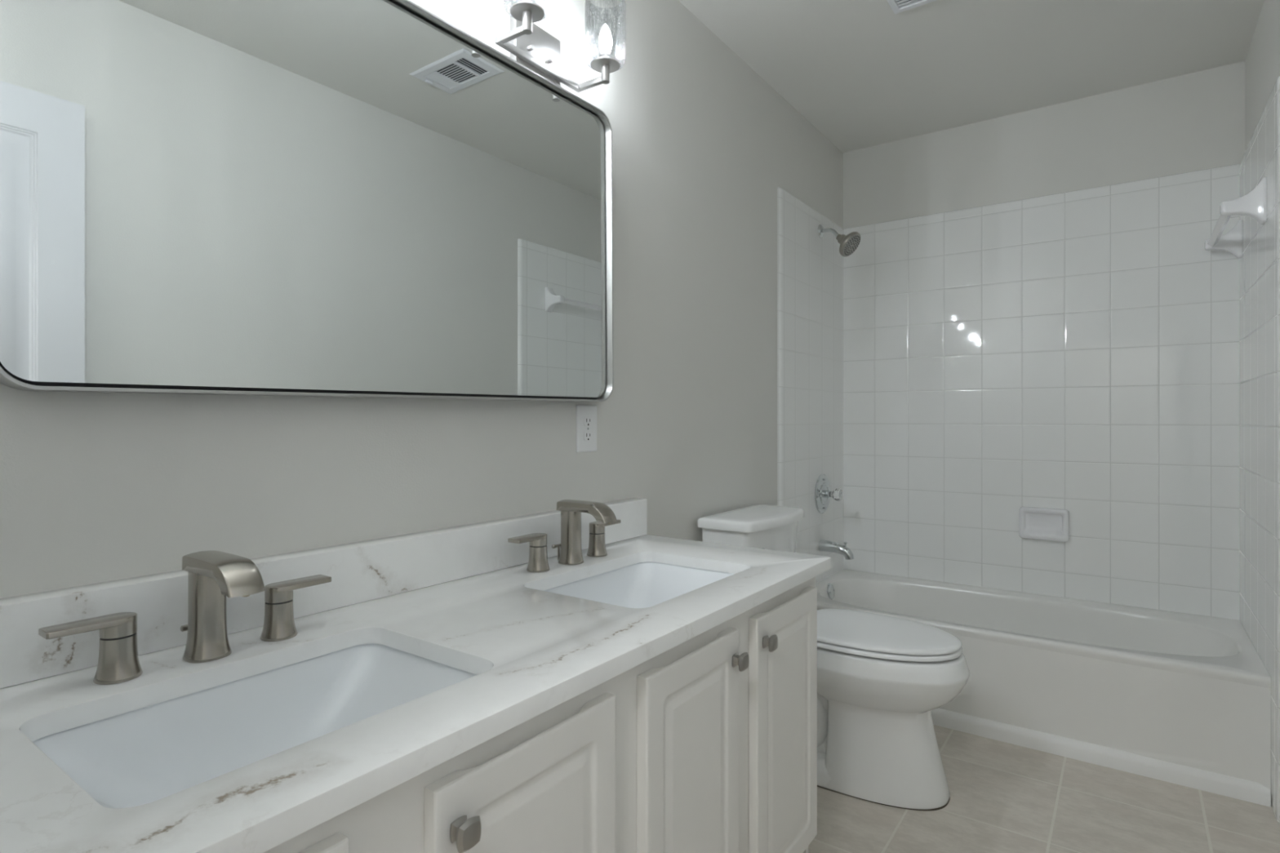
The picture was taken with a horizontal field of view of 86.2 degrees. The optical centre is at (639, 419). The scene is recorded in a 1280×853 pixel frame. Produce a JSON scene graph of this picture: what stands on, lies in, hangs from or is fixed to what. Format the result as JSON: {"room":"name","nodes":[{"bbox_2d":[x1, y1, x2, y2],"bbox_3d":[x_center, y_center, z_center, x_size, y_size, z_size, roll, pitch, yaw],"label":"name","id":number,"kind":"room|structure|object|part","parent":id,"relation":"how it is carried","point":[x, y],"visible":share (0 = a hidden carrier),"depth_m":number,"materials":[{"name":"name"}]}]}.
{"room":"bathroom","nodes":[
{"label":"bathroom","id":0,"kind":"room"},
{"bbox_2d":[0,0,843,598],"bbox_3d":[-0.420,-0.109,1.489,0.100,2.424,4.950,0,0,36],"label":"wall","id":1,"kind":"structure","parent":0,"point":[95,487],"depth_m":1.73,"materials":[{"name":"white paint"}]},
{"bbox_2d":[0,0,613,401],"bbox_3d":[-0.445,-0.416,1.322,0.051,0.751,1.215,0,0,36],"label":"mirror","id":2,"kind":"object","parent":1,"relation":"attached to","point":[343,198],"visible":1,"depth_m":1.13,"materials":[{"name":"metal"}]},
{"bbox_2d":[0,497,646,688],"bbox_3d":[-0.465,0.276,1.298,0.046,0.101,1.604,0,0,36],"label":"backsplash","id":3,"kind":"structure","parent":1,"relation":"attached to","point":[361,571],"depth_m":1.12,"materials":[{"name":"white stone"}]},
{"bbox_2d":[494,0,626,92],"bbox_3d":[-0.188,-0.914,1.584,0.164,0.233,0.367,0,0,36],"label":"vanity light","id":4,"kind":"object","parent":1,"relation":"attached to","point":[531,46],"visible":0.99,"depth_m":1.63,"materials":[{"name":"silver metal"}]},
{"bbox_3d":[-0.275,-0.833,1.482,0.073,0.013,0.013,0,0,36],"label":"arm","id":5,"kind":"part","parent":4,"relation":"part of","materials":[{"name":"silver metal"}]},
{"bbox_3d":[-0.240,-0.950,1.456,0.100,0.161,0.100,0,0,36],"label":"lamp shade","id":6,"kind":"part","parent":4,"relation":"part of","materials":[{"name":"clear glass"}]},
{"bbox_3d":[-0.120,-0.833,1.699,0.073,0.013,0.013,0,0,36],"label":"arm","id":7,"kind":"part","parent":4,"relation":"part of","materials":[{"name":"silver metal"}]},
{"bbox_3d":[-0.085,-0.950,1.674,0.100,0.161,0.100,0,0,36],"label":"lamp shade","id":8,"kind":"part","parent":4,"relation":"part of","materials":[{"name":"clear glass"}]},
{"bbox_2d":[576,404,596,452],"bbox_3d":[-0.138,0.025,1.790,0.007,0.122,0.081,0,0,36],"label":"wall outlet","id":9,"kind":"object","parent":1,"relation":"attached to","point":[586,415],"visible":1,"depth_m":1.78,"materials":[{"name":"white plastic"}]},
{"bbox_2d":[583,431,592,441],"bbox_3d":[-0.136,0.044,1.789,0.001,0.028,0.034,0,0,36],"label":"receptacle","id":10,"kind":"object","parent":9,"relation":"attached to","point":[588,435],"depth_m":1.79,"materials":[{"name":"grey plastic"}]},
{"bbox_2d":[583,416,592,426],"bbox_3d":[-0.136,0.005,1.789,0.001,0.028,0.034,0,0,36],"label":"receptacle","id":11,"kind":"object","parent":9,"relation":"attached to","point":[588,420],"depth_m":1.79,"materials":[{"name":"grey plastic"}]},
{"bbox_2d":[777,186,843,583],"bbox_3d":[0.785,0.080,3.079,0.009,2.045,0.774,0,0,36],"label":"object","id":12,"kind":"structure","parent":1,"relation":"attached to","point":[811,266],"depth_m":3.03,"materials":[{"name":"white tile"}]},
{"bbox_2d":[814,474,842,513],"bbox_3d":[0.873,0.342,3.113,0.094,0.180,0.180,0,0,36],"label":"shower valve","id":13,"kind":"object","parent":1,"relation":"attached to","point":[823,494],"visible":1,"depth_m":3.10,"materials":[{"name":"silver metal"}]},
{"bbox_3d":[0.887,0.342,3.103,0.052,0.058,0.055,0,0,36],"label":"valve knob","id":14,"kind":"part","parent":13,"relation":"part of","materials":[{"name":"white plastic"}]},
{"bbox_2d":[818,539,853,559],"bbox_3d":[0.886,0.587,3.081,0.152,0.077,0.052,0,0,36],"label":"tub spout","id":15,"kind":"object","parent":1,"relation":"attached to","point":[824,545],"visible":1,"depth_m":3.06,"materials":[{"name":"silver metal"}]},
{"bbox_2d":[817,224,861,256],"bbox_3d":[0.892,-0.807,3.064,0.182,0.162,0.117,0,0,36],"label":"shower fixture","id":16,"kind":"object","parent":1,"relation":"attached to","point":[849,243],"visible":1,"depth_m":3.04,"materials":[{"name":"silver metal"}]},
{"bbox_3d":[0.864,-0.840,3.093,0.084,0.054,0.017,0,0,36],"label":"shower arm","id":17,"kind":"part","parent":16,"relation":"part of","materials":[{"name":"silver metal"}]},
{"bbox_2d":[678,0,1264,152],"bbox_3d":[0.232,-1.351,1.022,1.703,0.060,4.950,0,0,36],"label":"ceiling","id":18,"kind":"structure","parent":0,"point":[864,73],"depth_m":2.44,"materials":[{"name":"white paint"}]},
{"bbox_2d":[887,0,936,13],"bbox_3d":[0.854,-1.315,2.033,0.262,0.012,0.262,0,0,36],"label":"ceiling vent","id":19,"kind":"object","parent":18,"relation":"in","point":[897,6],"visible":1,"depth_m":2.16,"materials":[{"name":"white metal"}]},
{"bbox_2d":[843,61,1244,229],"bbox_3d":[1.645,-0.109,2.997,1.503,2.424,0.093,0,0,36],"label":"wall","id":20,"kind":"structure","parent":0,"point":[1193,122],"depth_m":2.86,"materials":[{"name":"white paint"}]},
{"bbox_2d":[843,164,1239,620],"bbox_3d":[1.610,-0.070,2.955,1.478,1.745,0.016,0,0,36],"label":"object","id":21,"kind":"structure","parent":20,"relation":"attached to","point":[1077,352],"depth_m":2.86,"materials":[{"name":"white tile"}]},
{"bbox_2d":[1019,506,1069,542],"bbox_3d":[1.690,0.440,2.866,0.179,0.132,0.036,0,0,36],"label":"soap dish","id":22,"kind":"object","parent":20,"relation":"attached to","point":[1035,523],"visible":1,"depth_m":2.86,"materials":[{"name":"white ceramic"}]},
{"bbox_2d":[808,724,1279,852],"bbox_3d":[0.232,1.133,1.022,1.703,0.060,4.950,0,0,36],"label":"floor","id":23,"kind":"structure","parent":0,"point":[1006,797],"depth_m":1.90,"materials":[{"name":"beige tile"}]},
{"bbox_2d":[263,576,817,852],"bbox_3d":[-0.249,0.728,1.123,0.595,0.749,1.573,0,0,36],"label":"vanity cabinet","id":24,"kind":"object","parent":23,"relation":"on","point":[708,744],"visible":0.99,"depth_m":1.03,"materials":[{"name":"white paint"}]},
{"bbox_3d":[-0.366,0.670,0.506,0.019,0.568,0.315,0,0,36],"label":"door","id":25,"kind":"part","parent":24,"relation":"part of","materials":[{"name":"white paint"}]},
{"bbox_2d":[0,534,831,852],"bbox_3d":[-0.247,0.340,1.141,0.583,0.026,1.604,0,0,36],"label":"countertop","id":26,"kind":"structure","parent":24,"relation":"on","point":[530,650],"depth_m":0.84,"materials":[{"name":"white stone"}]},
{"bbox_2d":[38,551,331,684],"bbox_3d":[-0.565,0.255,0.921,0.166,0.142,0.350,0,0,36],"label":"faucet","id":27,"kind":"object","parent":26,"relation":"on","point":[213,576],"visible":1,"depth_m":0.92,"materials":[{"name":"silver metal"}]},
{"bbox_3d":[-0.675,0.260,0.843,0.038,0.023,0.094,0,0,36],"label":"lever","id":28,"kind":"part","parent":27,"relation":"part of","materials":[{"name":"silver metal"}]},
{"bbox_3d":[-0.659,0.300,0.865,0.050,0.052,0.050,0,0,36],"label":"handle","id":29,"kind":"part","parent":27,"relation":"part of","materials":[{"name":"silver metal"}]},
{"bbox_3d":[-0.629,0.307,0.968,0.008,0.038,0.036,0,0,36],"label":"lift rod","id":30,"kind":"part","parent":27,"relation":"part of","materials":[{"name":"silver metal"}]},
{"bbox_3d":[-0.558,0.255,0.916,0.148,0.142,0.055,0,0,36],"label":"spout","id":31,"kind":"part","parent":27,"relation":"part of","materials":[{"name":"silver metal"}]},
{"bbox_3d":[-0.542,0.300,1.029,0.050,0.052,0.050,0,0,36],"label":"handle","id":32,"kind":"part","parent":27,"relation":"part of","materials":[{"name":"silver metal"}]},
{"bbox_3d":[-0.526,0.260,1.051,0.038,0.023,0.094,0,0,36],"label":"lever","id":33,"kind":"part","parent":27,"relation":"part of","materials":[{"name":"silver metal"}]},
{"bbox_2d":[32,644,475,808],"bbox_3d":[-0.430,0.417,0.826,0.347,0.128,0.482,0,0,36],"label":"sink","id":34,"kind":"object","parent":26,"relation":"in","point":[151,753],"visible":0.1,"depth_m":0.91,"materials":[{"name":"white ceramic"}]},
{"bbox_2d":[507,499,620,573],"bbox_3d":[-0.126,0.255,1.536,0.166,0.142,0.350,0,0,36],"label":"faucet","id":35,"kind":"object","parent":26,"relation":"on","point":[570,553],"visible":1,"depth_m":1.53,"materials":[{"name":"silver metal"}]},
{"bbox_3d":[-0.236,0.260,1.457,0.038,0.023,0.094,0,0,36],"label":"lever","id":36,"kind":"part","parent":35,"relation":"part of","materials":[{"name":"silver metal"}]},
{"bbox_3d":[-0.220,0.300,1.479,0.050,0.052,0.050,0,0,36],"label":"handle","id":37,"kind":"part","parent":35,"relation":"part of","materials":[{"name":"silver metal"}]},
{"bbox_3d":[-0.190,0.307,1.582,0.008,0.038,0.036,0,0,36],"label":"lift rod","id":38,"kind":"part","parent":35,"relation":"part of","materials":[{"name":"silver metal"}]},
{"bbox_3d":[-0.119,0.255,1.530,0.148,0.142,0.055,0,0,36],"label":"spout","id":39,"kind":"part","parent":35,"relation":"part of","materials":[{"name":"silver metal"}]},
{"bbox_3d":[-0.103,0.300,1.643,0.050,0.052,0.050,0,0,36],"label":"handle","id":40,"kind":"part","parent":35,"relation":"part of","materials":[{"name":"silver metal"}]},
{"bbox_3d":[-0.087,0.260,1.665,0.038,0.023,0.094,0,0,36],"label":"lever","id":41,"kind":"part","parent":35,"relation":"part of","materials":[{"name":"silver metal"}]},
{"bbox_2d":[543,561,734,608],"bbox_3d":[0.008,0.417,1.438,0.347,0.128,0.482,0,0,36],"label":"sink","id":42,"kind":"object","parent":26,"relation":"in","point":[645,584],"visible":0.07,"depth_m":1.61,"materials":[{"name":"white ceramic"}]},
{"bbox_3d":[-0.184,0.436,0.723,0.024,0.032,0.032,0,0,36],"label":"knob","id":43,"kind":"part","parent":24,"relation":"part of","materials":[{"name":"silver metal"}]},
{"bbox_3d":[-0.129,0.670,0.837,0.019,0.568,0.306,0,0,36],"label":"door","id":44,"kind":"part","parent":24,"relation":"part of","materials":[{"name":"white paint"}]},
{"bbox_3d":[0.089,0.670,1.143,0.019,0.568,0.296,0,0,36],"label":"door","id":45,"kind":"part","parent":24,"relation":"part of","materials":[{"name":"white paint"}]},
{"bbox_3d":[0.182,0.436,1.234,0.024,0.032,0.032,0,0,36],"label":"knob","id":46,"kind":"part","parent":24,"relation":"part of","materials":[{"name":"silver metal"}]},
{"bbox_3d":[0.254,0.436,1.336,0.024,0.032,0.032,0,0,36],"label":"knob","id":47,"kind":"part","parent":24,"relation":"part of","materials":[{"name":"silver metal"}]},
{"bbox_3d":[0.309,0.670,1.450,0.019,0.568,0.310,0,0,36],"label":"door","id":48,"kind":"part","parent":24,"relation":"part of","materials":[{"name":"white paint"}]},
{"bbox_2d":[697,504,969,810],"bbox_3d":[0.621,0.709,2.162,0.765,0.787,0.445,0,0,36],"label":"toilet","id":49,"kind":"object","parent":23,"relation":"on","point":[881,678],"visible":0.68,"depth_m":1.98,"materials":[{"name":"white ceramic"}]},
{"bbox_3d":[0.395,0.524,2.323,0.194,0.346,0.414,0,0,36],"label":"tank","id":50,"kind":"part","parent":49,"relation":"part of","materials":[{"name":"white ceramic"}]},
{"bbox_3d":[0.400,0.333,2.320,0.222,0.034,0.445,0,0,36],"label":"tank lid","id":51,"kind":"part","parent":49,"relation":"part of","materials":[{"name":"white ceramic"}]},
{"bbox_3d":[0.720,0.666,2.091,0.483,0.014,0.358,0,0,36],"label":"seat","id":52,"kind":"part","parent":49,"relation":"part of","materials":[{"name":"white plastic"}]},
{"bbox_3d":[0.720,0.647,2.091,0.481,0.016,0.356,0,0,36],"label":"lid","id":53,"kind":"part","parent":49,"relation":"part of","materials":[{"name":"white plastic"}]},
{"bbox_3d":[0.714,0.889,2.096,0.537,0.419,0.376,0,0,36],"label":"bowl","id":54,"kind":"part","parent":49,"relation":"part of","materials":[{"name":"white ceramic"}]},
{"bbox_2d":[815,568,1271,793],"bbox_3d":[1.403,0.919,2.665,1.476,0.367,0.697,0,0,36],"label":"bathtub","id":55,"kind":"object","parent":23,"relation":"on","point":[1193,691],"visible":0.66,"depth_m":2.29,"materials":[{"name":"white ceramic"}]},
{"bbox_3d":[0.855,0.771,3.064,0.021,0.072,0.072,0,0,36],"label":"overflow plate","id":56,"kind":"part","parent":55,"relation":"part of","materials":[{"name":"silver metal"}]},
{"bbox_2d":[931,708,1271,807],"bbox_3d":[1.199,1.074,2.382,1.474,0.057,0.021,0,0,36],"label":"trim","id":57,"kind":"structure","parent":55,"relation":"attached to","point":[1246,790],"depth_m":2.17,"materials":[{"name":"white paint"}]},
{"bbox_2d":[1244,0,1279,151],"bbox_3d":[0.884,-0.109,0.556,0.100,2.424,4.950,0,0,36],"label":"wall","id":58,"kind":"structure","parent":0,"point":[1262,61],"depth_m":2.20,"materials":[{"name":"white paint"}]},
{"bbox_2d":[1204,176,1266,258],"bbox_3d":[1.977,-0.651,2.286,0.102,0.132,0.586,0,0,36],"label":"towel bar","id":59,"kind":"object","parent":58,"relation":"attached to","point":[1253,205],"visible":1,"depth_m":2.08,"materials":[{"name":"white ceramic"}]},
{"bbox_2d":[1239,75,1279,822],"bbox_3d":[1.984,0.080,2.194,0.017,2.045,0.820,0,0,36],"label":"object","id":60,"kind":"structure","parent":58,"relation":"attached to","point":[1260,261],"depth_m":2.10,"materials":[{"name":"white tile"}]}
]}

